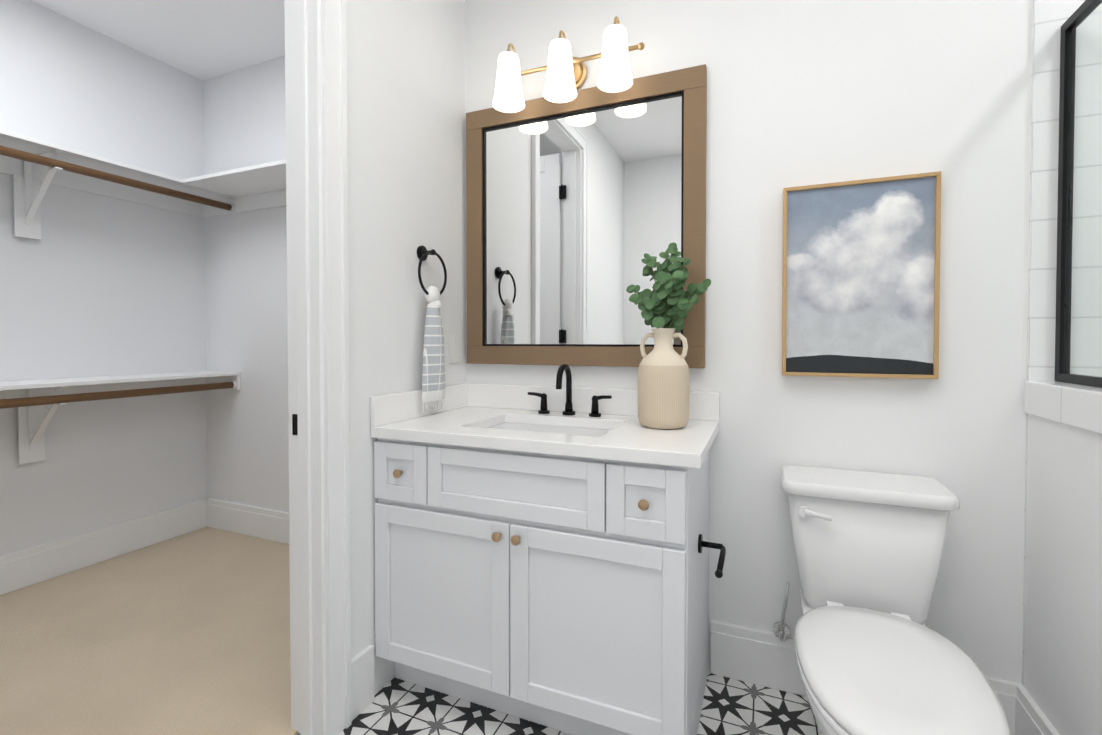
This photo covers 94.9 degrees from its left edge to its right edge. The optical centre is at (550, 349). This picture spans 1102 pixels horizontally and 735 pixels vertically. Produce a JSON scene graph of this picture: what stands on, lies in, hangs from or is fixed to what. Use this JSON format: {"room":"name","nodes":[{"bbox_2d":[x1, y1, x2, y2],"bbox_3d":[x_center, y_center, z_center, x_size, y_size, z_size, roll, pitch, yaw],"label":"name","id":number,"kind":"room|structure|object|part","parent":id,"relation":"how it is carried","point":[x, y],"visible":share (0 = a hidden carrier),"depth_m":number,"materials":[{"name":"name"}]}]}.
{"room":"bathroom","nodes":[
{"label":"bathroom","id":0,"kind":"room"},
{"bbox_2d":[0,0,207,555],"bbox_3d":[-2.727,-0.231,1.743,0.120,2.740,2.940,0,1,23],"label":"wall","id":1,"kind":"structure","parent":0,"point":[92,285],"depth_m":2.58,"materials":[{"name":"white paint"}]},
{"bbox_2d":[0,129,183,463],"bbox_3d":[-2.500,-0.175,1.724,0.308,1.407,2.796,0,1,23],"label":"shelf unit","id":2,"kind":"object","parent":1,"relation":"attached to","point":[29,164],"depth_m":2.33,"materials":[{"name":"white paint"}]},
{"bbox_2d":[0,527,297,734],"bbox_3d":[-1.775,1.149,1.432,1.895,0.091,2.820,0,1,23],"label":"floor","id":3,"kind":"structure","parent":0,"point":[187,633],"depth_m":1.88,"materials":[{"name":"beige carpet"}]},
{"bbox_2d":[30,0,284,79],"bbox_3d":[-0.441,-1.635,0.822,5.030,0.100,3.060,0,1,23],"label":"ceiling","id":4,"kind":"structure","parent":0,"point":[203,39],"depth_m":2.54,"materials":[{"name":"white paint"}]},
{"bbox_2d":[203,56,288,512],"bbox_3d":[-1.272,-0.249,2.791,1.990,2.740,0.120,0,1,23],"label":"wall","id":5,"kind":"structure","parent":0,"point":[244,120],"depth_m":2.93,"materials":[{"name":"white paint"}]},
{"bbox_2d":[180,159,285,391],"bbox_3d":[-1.148,-0.327,2.503,1.534,1.132,0.306,0,1,23],"label":"shelf unit","id":6,"kind":"object","parent":5,"relation":"attached to","point":[262,186],"depth_m":2.79,"materials":[{"name":"white paint"}]},
{"bbox_2d":[0,0,1059,734],"bbox_3d":[-0.895,-0.137,1.040,3.803,2.507,2.820,0,1,23],"label":"trim","id":7,"kind":"structure","parent":5,"relation":"attached to","point":[332,686],"depth_m":1.44,"materials":[{"name":"white paint"}]},
{"bbox_2d":[346,0,465,694],"bbox_3d":[-0.846,-0.219,1.082,0.120,2.740,2.940,0,1,23],"label":"wall","id":8,"kind":"structure","parent":0,"point":[406,104],"depth_m":1.69,"materials":[{"name":"white paint"}]},
{"bbox_2d":[417,246,446,411],"bbox_3d":[-0.428,-0.080,1.810,0.085,0.588,0.166,0,1,23],"label":"hanger","id":9,"kind":"object","parent":8,"relation":"attached to","point":[433,381],"visible":1,"depth_m":1.78,"materials":[{"name":"grey fabric"}]},
{"bbox_2d":[422,286,444,411],"bbox_3d":[-0.419,-0.007,1.807,0.065,0.443,0.134,0,1,23],"label":"towel","id":10,"kind":"object","parent":9,"relation":"hanging from","point":[433,375],"depth_m":1.78,"materials":[{"name":"white fabric"}]},
{"bbox_2d":[449,334,460,362],"bbox_3d":[-0.382,-0.006,2.019,0.007,0.116,0.072,0,1,23],"label":"outlet","id":11,"kind":"object","parent":8,"relation":"attached to","point":[454,348],"visible":1,"depth_m":2.01,"materials":[{"name":"white plastic"}]},
{"bbox_2d":[296,670,820,734],"bbox_3d":[0.390,1.170,0.402,2.895,0.085,2.600,0,1,23],"label":"floor","id":12,"kind":"structure","parent":0,"point":[397,706],"depth_m":1.53,"materials":[{"name":"white tile"}]},
{"bbox_2d":[370,364,725,734],"bbox_3d":[0.020,0.580,1.643,1.048,1.053,0.576,0,1,23],"label":"bathroom vanity","id":13,"kind":"object","parent":12,"relation":"on","point":[541,555],"visible":1,"depth_m":1.42,"materials":[{"name":"white paint"}]},
{"bbox_2d":[370,383,719,468],"bbox_3d":[0.002,0.210,1.653,1.002,0.130,0.560,0,1,23],"label":"countertop","id":14,"kind":"structure","parent":13,"relation":"on","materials":[{"name":"white stone"}]},
{"bbox_2d":[528,364,611,416],"bbox_3d":[0.049,0.144,1.810,0.326,0.188,0.134,0,1,23],"label":"faucet","id":15,"kind":"object","parent":14,"relation":"on","point":[543,412],"depth_m":1.84,"materials":[{"name":"black metal"}]},
{"bbox_2d":[626,242,710,428],"bbox_3d":[0.359,-0.049,1.585,0.270,0.579,0.164,0,1,23],"label":"vase","id":16,"kind":"object","parent":14,"relation":"on","point":[666,303],"visible":1,"depth_m":1.55,"materials":[{"name":"ceramic"}]},
{"bbox_2d":[773,465,1009,734],"bbox_3d":[0.778,0.745,1.216,0.433,0.737,0.782,0,1,23],"label":"toilet","id":17,"kind":"object","parent":12,"relation":"on","point":[875,655],"visible":1,"depth_m":1.31,"materials":[{"name":"white ceramic"}]},
{"bbox_2d":[465,0,1032,683],"bbox_3d":[0.961,-0.229,1.613,3.040,2.740,0.120,0,1,23],"label":"wall","id":18,"kind":"structure","parent":0,"point":[807,92],"depth_m":1.57,"materials":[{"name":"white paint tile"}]},
{"bbox_2d":[492,16,644,112],"bbox_3d":[0.056,-1.021,1.813,0.558,0.238,0.184,0,1,23],"label":"sconce","id":19,"kind":"object","parent":18,"relation":"attached to","point":[566,75],"visible":1,"depth_m":1.76,"materials":[{"name":"white glass"}]},
{"bbox_2d":[466,64,706,367],"bbox_3d":[0.092,-0.448,1.890,0.935,1.016,0.032,0,1,23],"label":"vanity mirror","id":20,"kind":"object","parent":18,"relation":"attached to","point":[581,204],"visible":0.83,"depth_m":1.88,"materials":[{"name":"wood"},{"name":"mirror glass"},{"name":"black metal"}]},
{"bbox_3d":[0.094,-0.449,1.895,0.775,0.856,0.006,0,1,23],"label":"glass","id":21,"kind":"part","parent":20,"relation":"part of","materials":[{"name":"white"}]},
{"bbox_2d":[782,171,940,378],"bbox_3d":[0.929,-0.213,1.539,0.408,0.592,0.038,0,1,23],"label":"framed art","id":22,"kind":"object","parent":18,"relation":"attached to","point":[861,281],"visible":1,"depth_m":1.52,"materials":[{"name":"white paper"}]},
{"bbox_2d":[1022,0,1101,685],"bbox_3d":[1.771,-0.221,1.201,0.987,2.740,0.012,0,1,23],"label":"wall tile","id":23,"kind":"structure","parent":18,"relation":"attached to","point":[1050,18],"depth_m":1.36,"materials":[{"name":"white tile"}]},
{"bbox_2d":[1024,414,1101,734],"bbox_3d":[1.085,0.672,0.691,0.130,0.970,1.488,0,1,23],"label":"wall","id":24,"kind":"structure","parent":0,"point":[1063,637],"depth_m":1.22,"materials":[{"name":"white paint"}]},
{"bbox_2d":[1024,381,1101,433],"bbox_3d":[1.084,0.143,0.677,0.150,0.090,1.498,0,1,23],"label":"cap","id":25,"kind":"object","parent":24,"relation":"on","point":[1076,405],"visible":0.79,"depth_m":1.21,"materials":[{"name":"white tile"}]},
{"bbox_2d":[1055,0,1101,386],"bbox_3d":[1.095,-0.378,0.695,0.022,0.949,1.436,0,1,23],"label":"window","id":26,"kind":"structure","parent":25,"relation":"on","point":[1068,60],"depth_m":1.33,"materials":[{"name":"glass"}]}
]}

